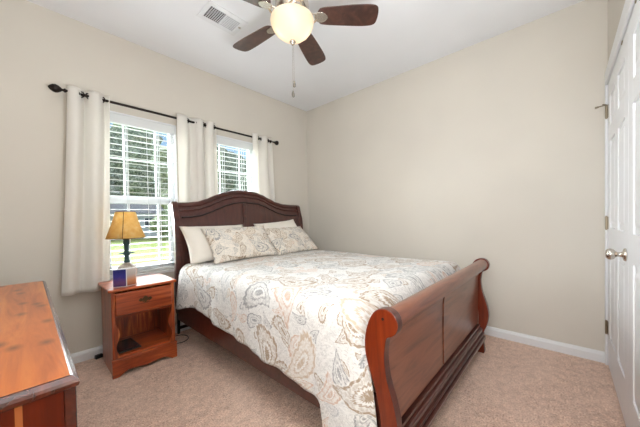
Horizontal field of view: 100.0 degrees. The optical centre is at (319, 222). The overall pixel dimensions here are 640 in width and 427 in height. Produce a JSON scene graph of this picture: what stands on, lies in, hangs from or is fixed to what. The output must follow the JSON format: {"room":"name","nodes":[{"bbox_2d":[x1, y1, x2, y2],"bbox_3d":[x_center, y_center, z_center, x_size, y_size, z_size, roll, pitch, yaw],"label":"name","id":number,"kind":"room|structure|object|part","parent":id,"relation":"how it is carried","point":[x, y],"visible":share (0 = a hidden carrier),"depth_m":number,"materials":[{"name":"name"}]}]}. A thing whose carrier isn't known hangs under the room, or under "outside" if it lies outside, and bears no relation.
{"room":"bedroom","nodes":[
{"label":"bedroom","id":0,"kind":"room"},
{"bbox_2d":[0,0,308,353],"bbox_3d":[-1.365,-0.276,2.893,0.140,2.740,3.360,0,1,42],"label":"wall","id":1,"kind":"structure","parent":0,"point":[40,47],"depth_m":2.10,"materials":[{"name":"paint"}]},
{"bbox_2d":[71,322,190,363],"bbox_3d":[-1.284,1.053,2.863,0.015,0.082,3.360,0,1,42],"label":"baseboard","id":2,"kind":"structure","parent":1,"relation":"attached to","point":[84,355],"depth_m":2.19,"materials":[{"name":"white paint"}]},
{"bbox_2d":[110,111,177,279],"bbox_3d":[-1.681,-0.243,2.533,0.158,1.462,0.640,0,1,42],"label":"window","id":3,"kind":"structure","parent":1,"relation":"in","point":[173,184],"depth_m":2.66,"materials":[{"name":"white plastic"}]},
{"bbox_3d":[-1.728,-0.576,2.565,0.023,0.735,0.540,0,1,42],"label":"sash","id":4,"kind":"part","parent":3,"relation":"part of","materials":[{"name":"white plastic"}]},
{"bbox_3d":[-1.697,0.102,2.558,0.024,0.667,0.540,0,1,42],"label":"sash","id":5,"kind":"part","parent":3,"relation":"part of","materials":[{"name":"white plastic"}]},
{"bbox_3d":[-1.647,0.475,2.524,0.098,0.026,0.640,0,1,42],"label":"sill","id":6,"kind":"part","parent":3,"relation":"part of","materials":[{"name":"white paint"}]},
{"bbox_2d":[110,112,174,275],"bbox_3d":[-1.661,-0.252,2.514,0.063,1.416,0.572,0,1,42],"label":"window blind","id":7,"kind":"object","parent":3,"relation":"attached to","point":[116,118],"visible":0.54,"depth_m":2.52,"materials":[{"name":"white plastic"}]},
{"bbox_3d":[-1.740,-0.236,2.438,0.050,1.370,0.006,0,1,42],"label":"ladder cord","id":8,"kind":"part","parent":7,"relation":"part of","materials":[{"name":"white fabric"}]},
{"bbox_3d":[-1.654,0.448,2.530,0.044,0.016,0.568,0,1,42],"label":"rail","id":9,"kind":"part","parent":7,"relation":"part of","materials":[{"name":"white plastic"}]},
{"bbox_3d":[-1.568,-0.242,2.626,0.050,1.370,0.006,0,1,42],"label":"ladder cord","id":10,"kind":"part","parent":7,"relation":"part of","materials":[{"name":"white fabric"}]},
{"bbox_2d":[48,84,278,144],"bbox_3d":[-1.293,-1.016,2.773,0.131,0.075,2.137,0,1,42],"label":"curtain rod","id":11,"kind":"object","parent":1,"relation":"attached to","point":[55,88],"visible":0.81,"depth_m":2.37,"materials":[{"name":"brown metal"}]},
{"bbox_2d":[61,85,109,295],"bbox_3d":[-1.841,-0.249,2.118,0.084,1.590,0.327,0,1,42],"label":"curtain","id":12,"kind":"object","parent":11,"relation":"hanging from","point":[86,250],"visible":0.99,"depth_m":2.12,"materials":[{"name":"white fabric"}]},
{"bbox_2d":[177,114,197,201],"bbox_3d":[-1.319,-0.269,2.684,0.057,1.588,0.184,0,1,33],"label":"curtain","id":13,"kind":"object","parent":11,"relation":"hanging from","point":[186,131],"visible":0.48,"depth_m":2.67,"materials":[{"name":"white fabric"}]},
{"bbox_2d":[196,118,218,200],"bbox_3d":[-1.184,-0.274,2.841,0.082,1.588,0.233,0,1,42],"label":"curtain","id":14,"kind":"object","parent":11,"relation":"hanging from","point":[206,139],"visible":0.56,"depth_m":2.83,"materials":[{"name":"white fabric"}]},
{"bbox_2d":[252,133,274,201],"bbox_3d":[-0.701,-0.291,3.371,0.076,1.588,0.338,0,1,40],"label":"curtain","id":15,"kind":"object","parent":11,"relation":"hanging from","point":[263,172],"visible":0.49,"depth_m":3.35,"materials":[{"name":"white fabric"}]},
{"bbox_2d":[216,135,252,191],"bbox_3d":[-1.055,-0.265,3.220,0.158,1.462,0.640,0,1,42],"label":"window","id":16,"kind":"structure","parent":1,"relation":"in","point":[250,187],"depth_m":3.41,"materials":[{"name":"white plastic"}]},
{"bbox_3d":[-1.102,-0.599,3.252,0.023,0.735,0.540,0,1,42],"label":"sash","id":17,"kind":"part","parent":16,"relation":"part of","materials":[{"name":"white plastic"}]},
{"bbox_2d":[216,136,252,192],"bbox_3d":[-1.035,-0.274,3.201,0.063,1.416,0.572,0,1,42],"label":"window blind","id":18,"kind":"object","parent":16,"relation":"attached to","point":[220,140],"visible":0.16,"depth_m":3.20,"materials":[{"name":"white plastic"}]},
{"bbox_3d":[-1.113,-0.259,3.124,0.050,1.370,0.006,0,1,42],"label":"ladder cord","id":19,"kind":"part","parent":18,"relation":"part of","materials":[{"name":"white plastic"}]},
{"bbox_3d":[-0.942,-0.265,3.313,0.050,1.370,0.006,0,1,42],"label":"ladder cord","id":20,"kind":"part","parent":18,"relation":"part of","materials":[{"name":"white fabric"}]},
{"bbox_2d":[27,0,583,111],"bbox_3d":[-0.201,-1.678,1.785,3.360,0.060,3.560,0,1,42],"label":"ceiling","id":21,"kind":"structure","parent":0,"point":[406,35],"depth_m":2.38,"materials":[{"name":"paint"}]},
{"bbox_2d":[197,0,247,35],"bbox_3d":[-0.784,-1.637,2.165,0.225,0.014,0.323,0,1,42],"label":"ceiling vent","id":22,"kind":"object","parent":21,"relation":"in","point":[212,13],"visible":1,"depth_m":2.15,"materials":[{"name":"white metal"}]},
{"bbox_2d":[233,0,378,96],"bbox_3d":[-0.210,-1.239,1.782,1.074,0.817,1.088,0,1,42],"label":"ceiling fan","id":23,"kind":"object","parent":21,"relation":"hanging from","point":[292,21],"visible":1,"depth_m":1.75,"materials":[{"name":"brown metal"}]},
{"bbox_3d":[-0.479,-1.359,1.987,0.401,0.034,0.150,0,1,36],"label":"blade","id":24,"kind":"part","parent":23,"relation":"part of","materials":[{"name":"brown wood"}]},
{"bbox_3d":[-0.479,-1.353,1.558,0.401,0.034,0.150,-2,1,-36],"label":"blade","id":25,"kind":"part","parent":23,"relation":"part of","materials":[{"name":"brown wood"}]},
{"bbox_3d":[-0.303,-1.344,1.685,0.092,0.034,0.168,0,1,42],"label":"blade arm","id":26,"kind":"part","parent":23,"relation":"part of","materials":[{"name":"silver metal"}]},
{"bbox_3d":[-0.301,-1.347,1.864,0.169,0.034,0.088,0,1,42],"label":"blade arm","id":27,"kind":"part","parent":23,"relation":"part of","materials":[{"name":"silver metal"}]},
{"bbox_3d":[-0.182,-1.274,1.774,0.285,0.145,0.285,0,1,42],"label":"lamp shade","id":28,"kind":"part","parent":23,"relation":"part of","materials":[{"name":"beige glass"}]},
{"bbox_3d":[-0.070,-1.369,2.120,0.150,0.034,0.401,-1,1,18],"label":"blade","id":29,"kind":"part","parent":23,"relation":"part of","materials":[{"name":"brown wood"}]},
{"bbox_3d":[-0.034,-1.350,1.773,0.169,0.034,0.086,-1,1,-8],"label":"blade arm","id":30,"kind":"part","parent":23,"relation":"part of","materials":[{"name":"silver metal"}]},
{"bbox_3d":[0.181,-1.368,1.772,0.401,0.034,0.150,-1,1,0],"label":"blade","id":31,"kind":"part","parent":23,"relation":"part of","materials":[{"name":"brown wood"}]},
{"bbox_2d":[74,328,625,426],"bbox_3d":[-0.151,1.121,1.831,3.360,0.060,3.560,0,1,42],"label":"floor","id":32,"kind":"structure","parent":0,"point":[510,384],"depth_m":1.72,"materials":[{"name":"carpet"}]},
{"bbox_2d":[0,281,79,426],"bbox_3d":[-1.180,0.725,0.865,1.405,0.800,0.486,0,1,42],"label":"dresser","id":33,"kind":"object","parent":32,"relation":"on","point":[39,378],"visible":1,"depth_m":0.61,"materials":[{"name":"brown wood"}]},
{"bbox_3d":[-0.688,0.738,0.405,0.011,0.772,0.454,0,1,42],"label":"panel","id":34,"kind":"part","parent":33,"relation":"part of","materials":[{"name":"red wood"}]},
{"bbox_3d":[-0.531,0.732,0.583,0.023,0.772,0.020,0,1,42],"label":"post","id":35,"kind":"part","parent":33,"relation":"part of","materials":[{"name":"brown wood"}]},
{"bbox_2d":[94,353,102,359],"bbox_3d":[-1.824,1.099,2.215,0.030,0.030,0.050,-1,1,27],"label":"power adapter","id":36,"kind":"object","parent":32,"relation":"on","point":[100,355],"visible":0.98,"depth_m":2.20,"materials":[{"name":"black plastic"}]},
{"bbox_2d":[98,273,176,379],"bbox_3d":[-1.477,0.790,2.192,0.434,0.636,0.453,0,1,42],"label":"nightstand","id":37,"kind":"object","parent":32,"relation":"on","point":[143,312],"visible":0.98,"depth_m":2.11,"materials":[{"name":"brown wood"}]},
{"bbox_3d":[-1.627,0.806,2.060,0.372,0.614,0.016,0,1,42],"label":"panel","id":38,"kind":"part","parent":37,"relation":"part of","materials":[{"name":"brown wood"}]},
{"bbox_2d":[112,267,135,287],"bbox_3d":[-1.472,0.409,2.024,0.135,0.132,0.054,-1,1,-23],"label":"box","id":39,"kind":"object","parent":37,"relation":"on","point":[122,277],"visible":1,"depth_m":2.00,"materials":[{"name":"blue cardboard"}]},
{"bbox_2d":[113,269,125,286],"bbox_3d":[-1.485,0.410,1.990,0.079,0.124,0.001,-1,1,-23],"label":"print","id":40,"kind":"object","parent":39,"relation":"attached to","point":[119,275],"depth_m":1.99},
{"bbox_2d":[127,268,135,285],"bbox_3d":[-1.432,0.408,2.040,0.001,0.124,0.066,-1,1,21],"label":"print","id":41,"kind":"object","parent":39,"relation":"attached to","point":[131,272],"depth_m":2.04},
{"bbox_2d":[105,211,144,274],"bbox_3d":[-1.546,0.192,2.145,0.265,0.564,0.265,0,1,42],"label":"table lamp","id":42,"kind":"object","parent":37,"relation":"on","point":[125,225],"visible":0.89,"depth_m":2.08,"materials":[{"name":"ceramic"}]},
{"bbox_3d":[-1.549,0.016,2.142,0.262,0.208,0.262,0,1,42],"label":"lamp shade","id":43,"kind":"part","parent":42,"relation":"part of","materials":[{"name":"fabric"}]},
{"bbox_3d":[-1.545,0.219,2.146,0.044,0.194,0.044,0,1,42],"label":"stem","id":44,"kind":"part","parent":42,"relation":"part of","materials":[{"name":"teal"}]},
{"bbox_2d":[117,338,140,353],"bbox_3d":[-1.528,0.961,2.110,0.240,0.013,0.145,0,1,38],"label":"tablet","id":45,"kind":"object","parent":37,"relation":"on","point":[125,345],"visible":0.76,"depth_m":2.09,"materials":[{"name":"black plastic"}]},
{"bbox_3d":[-1.626,0.772,2.327,0.010,0.554,0.381,0,1,42],"label":"panel","id":46,"kind":"part","parent":37,"relation":"part of","materials":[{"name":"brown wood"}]},
{"bbox_3d":[-1.345,0.588,2.065,0.020,0.164,0.373,0,1,42],"label":"drawer","id":47,"kind":"part","parent":37,"relation":"part of","materials":[{"name":"brown wood"}]},
{"bbox_2d":[119,328,169,356],"bbox_3d":[-1.484,0.975,2.204,0.365,0.017,0.381,0,1,42],"label":"shelf","id":48,"kind":"object","parent":37,"relation":"attached to","point":[148,338],"depth_m":2.24,"materials":[{"name":"brown wood"}]},
{"bbox_3d":[-1.329,0.580,2.050,0.022,0.050,0.092,0,1,42],"label":"handle","id":49,"kind":"part","parent":37,"relation":"part of","materials":[{"name":"gold metal"}]},
{"bbox_3d":[-1.359,0.796,2.354,0.372,0.614,0.016,0,1,42],"label":"panel","id":50,"kind":"part","parent":37,"relation":"part of","materials":[{"name":"brown wood"}]},
{"bbox_2d":[169,190,489,426],"bbox_3d":[-0.055,0.358,2.384,2.403,1.468,1.627,0,1,42],"label":"sleigh bed","id":51,"kind":"object","parent":32,"relation":"on","point":[418,348],"visible":0.6,"depth_m":1.55,"materials":[{"name":"brown wood"}]},
{"bbox_3d":[-1.342,0.315,2.506,0.144,1.037,0.050,0,1,42],"label":"post","id":52,"kind":"part","parent":51,"relation":"part of","materials":[{"name":"brown wood"}]},
{"bbox_3d":[-1.342,0.899,2.607,0.195,0.400,0.022,0,1,42],"label":"support leg","id":53,"kind":"part","parent":51,"relation":"part of","materials":[{"name":"black plastic"}]},
{"bbox_3d":[-0.851,-0.265,3.097,0.053,0.217,1.616,0,1,42],"label":"rail","id":54,"kind":"part","parent":51,"relation":"part of","materials":[{"name":"brown wood"}]},
{"bbox_3d":[-0.826,-0.216,3.076,0.016,0.179,1.515,0,1,42],"label":"moulding","id":55,"kind":"part","parent":51,"relation":"part of","materials":[{"name":"brown wood"}]},
{"bbox_3d":[-0.804,-0.151,3.059,0.015,0.177,1.465,0,1,42],"label":"moulding","id":56,"kind":"part","parent":51,"relation":"part of","materials":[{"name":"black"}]},
{"bbox_3d":[-0.530,0.796,1.784,2.105,0.195,0.026,0,1,42],"label":"rail","id":57,"kind":"part","parent":51,"relation":"part of","materials":[{"name":"brown wood"}]},
{"bbox_3d":[-0.288,0.278,3.661,0.144,1.037,0.050,0,1,42],"label":"post","id":58,"kind":"part","parent":51,"relation":"part of","materials":[{"name":"brown wood"}]},
{"bbox_3d":[0.249,0.717,1.046,0.144,0.784,0.040,0,1,42],"label":"post","id":59,"kind":"part","parent":51,"relation":"part of","materials":[{"name":"brown wood"}]},
{"bbox_3d":[0.764,0.655,1.643,0.050,0.565,1.548,0,1,42],"label":"footboard panel","id":60,"kind":"part","parent":51,"relation":"part of","materials":[{"name":"brown wood"}]},
{"bbox_3d":[0.792,0.356,1.609,0.084,0.084,1.560,0,1,42],"label":"rail","id":61,"kind":"part","parent":51,"relation":"part of","materials":[{"name":"brown wood"}]},
{"bbox_3d":[0.796,0.903,1.622,0.062,0.114,1.544,0,1,42],"label":"moulding","id":62,"kind":"part","parent":51,"relation":"part of","materials":[{"name":"brown wood"}]},
{"bbox_3d":[1.314,0.679,2.212,0.144,0.784,0.040,0,1,42],"label":"post","id":63,"kind":"part","parent":51,"relation":"part of","materials":[{"name":"brown wood"}]},
{"bbox_2d":[306,0,607,351],"bbox_3d":[0.990,-0.320,3.085,3.360,2.740,0.100,0,1,42],"label":"wall","id":64,"kind":"structure","parent":0,"point":[492,149],"depth_m":2.45,"materials":[{"name":"paint"}]},
{"bbox_2d":[484,326,604,362],"bbox_3d":[0.989,1.010,3.051,3.120,0.082,0.015,0,1,42],"label":"baseboard","id":65,"kind":"structure","parent":64,"relation":"attached to","point":[578,351],"depth_m":2.22,"materials":[{"name":"white paint"}]},
{"bbox_2d":[608,0,624,59],"bbox_3d":[1.028,-0.282,0.709,0.100,2.740,3.360,0,1,42],"label":"wall","id":66,"kind":"structure","parent":0,"point":[615,7],"depth_m":1.73,"materials":[{"name":"paint"}]},
{"bbox_2d":[595,24,628,426],"bbox_3d":[1.796,0.032,1.656,0.110,2.031,0.863,0,1,42],"label":"door","id":67,"kind":"structure","parent":66,"relation":"in","point":[617,109],"depth_m":1.55,"materials":[{"name":"white paint"}]},
{"bbox_3d":[1.919,-0.775,1.757,0.007,0.144,0.202,0,1,42],"label":"panel","id":68,"kind":"part","parent":67,"relation":"part of","materials":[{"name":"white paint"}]},
{"bbox_3d":[1.928,-0.265,1.765,0.007,0.544,0.202,0,1,42],"label":"panel","id":69,"kind":"part","parent":67,"relation":"part of","materials":[{"name":"white paint"}]},
{"bbox_3d":[1.941,0.495,1.778,0.007,0.584,0.202,0,1,42],"label":"panel","id":70,"kind":"part","parent":67,"relation":"part of","materials":[{"name":"white paint"}]},
{"bbox_3d":[1.536,0.163,1.397,0.075,0.068,0.068,0,1,42],"label":"knob","id":71,"kind":"part","parent":67,"relation":"part of","materials":[{"name":"silver metal"}]},
{"bbox_3d":[1.671,-0.766,1.486,0.007,0.144,0.202,0,1,42],"label":"panel","id":72,"kind":"part","parent":67,"relation":"part of","materials":[{"name":"white paint"}]},
{"bbox_3d":[1.680,-0.256,1.494,0.007,0.544,0.202,0,1,42],"label":"panel","id":73,"kind":"part","parent":67,"relation":"part of","materials":[{"name":"white paint"}]},
{"bbox_3d":[1.694,0.504,1.506,0.007,0.584,0.202,0,1,42],"label":"panel","id":74,"kind":"part","parent":67,"relation":"part of","materials":[{"name":"white paint"}]},
{"bbox_2d":[605,0,634,364],"bbox_3d":[1.547,-0.005,1.288,0.115,2.149,1.817,0,1,42],"label":"trim","id":75,"kind":"structure","parent":66,"relation":"attached to","point":[629,5],"depth_m":1.94,"materials":[{"name":"white paint"}]},
{"bbox_2d":[628,0,639,426],"bbox_3d":[1.233,0.052,0.995,0.050,2.031,0.863,0,1,42],"label":"door","id":76,"kind":"structure","parent":66,"relation":"in","point":[634,23],"depth_m":1.23,"materials":[{"name":"white paint"}]},
{"bbox_3d":[1.343,-0.754,1.126,0.007,0.144,0.202,0,1,42],"label":"panel","id":77,"kind":"part","parent":76,"relation":"part of","materials":[{"name":"white paint"}]},
{"bbox_3d":[1.352,-0.244,1.134,0.007,0.544,0.202,0,1,42],"label":"panel","id":78,"kind":"part","parent":76,"relation":"part of","materials":[{"name":"white paint"}]},
{"bbox_3d":[1.365,0.515,1.147,0.007,0.584,0.202,0,1,42],"label":"panel","id":79,"kind":"part","parent":76,"relation":"part of","materials":[{"name":"white paint"}]},
{"label":"outside","id":80,"kind":"structure","parent":0,"visible":0},
{"bbox_2d":[111,237,169,266],"bbox_3d":[-34.578,1.361,55.844,119.400,0.300,150.000,0,1,42],"label":"ground","id":81,"kind":"structure","parent":80,"point":[141,240],"depth_m":14.19,"materials":[{"name":"green plant"}]},
{"bbox_2d":[110,132,128,195],"bbox_3d":[-24.487,-4.756,27.233,7.496,12.533,9.040,-1,1,3],"label":"tree","id":82,"kind":"object","parent":81,"relation":"on","point":[118,182],"visible":0.11,"depth_m":28.19,"materials":[{"name":"green plant"}]},
{"bbox_2d":[110,124,162,196],"bbox_3d":[-28.255,-6.679,39.305,10.309,16.112,9.248,-1,1,-23],"label":"tree","id":83,"kind":"object","parent":81,"relation":"on","point":[137,186],"visible":0.41,"depth_m":37.13,"materials":[{"name":"green plant"}]},
{"bbox_2d":[110,203,164,239],"bbox_3d":[-18.368,-0.218,24.953,4.600,3.300,6.300,0,1,42],"label":"house","id":84,"kind":"structure","parent":81,"relation":"on","point":[143,220],"depth_m":24.73,"materials":[{"name":"grey"}]},
{"bbox_3d":[-15.797,-0.011,24.847,0.020,0.880,0.680,0,1,42],"label":"pane","id":85,"kind":"part","parent":84,"relation":"part of","materials":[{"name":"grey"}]},
{"bbox_2d":[148,210,168,237],"bbox_3d":[-12.568,0.147,22.360,2.582,2.361,2.969,0,1,42],"label":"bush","id":86,"kind":"object","parent":81,"relation":"on","point":[164,224],"visible":0.29,"depth_m":21.27,"materials":[{"name":"green plant"}]},
{"bbox_2d":[150,147,226,210],"bbox_3d":[-16.574,-4.748,34.472,7.775,12.000,9.095,-1,1,9],"label":"tree","id":87,"kind":"object","parent":81,"relation":"on","point":[164,192],"visible":0.07,"depth_m":31.83,"materials":[{"name":"green plant"}]},
{"bbox_2d":[217,145,236,191],"bbox_3d":[-20.452,-6.495,47.454,10.111,15.202,12.793,0,1,42],"label":"tree","id":88,"kind":"object","parent":81,"relation":"on","point":[233,181],"visible":0.05,"depth_m":47.30,"materials":[{"name":"green plant"}]},
{"bbox_2d":[228,151,246,190],"bbox_3d":[-24.841,-8.716,67.083,12.001,19.155,15.941,0,1,42],"label":"tree","id":89,"kind":"object","parent":81,"relation":"on","point":[242,166],"visible":0.12,"depth_m":65.11,"materials":[{"name":"green plant"}]},
{"bbox_2d":[236,171,246,190],"bbox_3d":[-8.019,-5.072,42.836,9.060,12.075,10.188,0,1,42],"label":"tree","id":90,"kind":"object","parent":81,"relation":"on","point":[245,176],"visible":0.02,"depth_m":39.50,"materials":[{"name":"green plant"}]},
{"bbox_3d":[-0.051,0.516,2.383,1.915,0.288,1.510,0,1,42],"label":"mattress","id":91,"kind":"object","parent":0,"visible":0},
{"bbox_2d":[175,250,460,426],"bbox_3d":[0.007,0.689,2.272,2.052,0.715,1.703,0,1,42],"label":"bedspread","id":92,"kind":"object","parent":91,"relation":"on","point":[306,315],"visible":0.89,"depth_m":1.50,"materials":[{"name":"fabric"}]},
{"bbox_2d":[179,224,242,264],"bbox_3d":[-0.984,0.187,2.634,0.253,0.332,0.660,0,1,42],"label":"pillow","id":93,"kind":"object","parent":92,"relation":"on","point":[199,248],"visible":0.35,"depth_m":2.44,"materials":[{"name":"beige fabric"}]},
{"bbox_2d":[201,226,278,263],"bbox_3d":[-0.773,0.193,2.666,0.291,0.314,0.702,0,1,42],"label":"pillow sham","id":94,"kind":"object","parent":92,"relation":"on","point":[226,244],"visible":1,"depth_m":2.56,"materials":[{"name":"fabric"}]},
{"bbox_2d":[254,219,296,228],"bbox_3d":[-0.449,0.148,3.221,0.258,0.384,0.660,0,1,39],"label":"pillow","id":95,"kind":"object","parent":92,"relation":"on","point":[290,223],"visible":0.17,"depth_m":3.22,"materials":[{"name":"beige fabric"}]},
{"bbox_2d":[265,226,318,254],"bbox_3d":[-0.346,0.192,3.163,0.312,0.289,0.668,0,1,40],"label":"pillow sham","id":96,"kind":"object","parent":92,"relation":"on","point":[285,240],"visible":0.94,"depth_m":3.06,"materials":[{"name":"fabric"}]}
]}

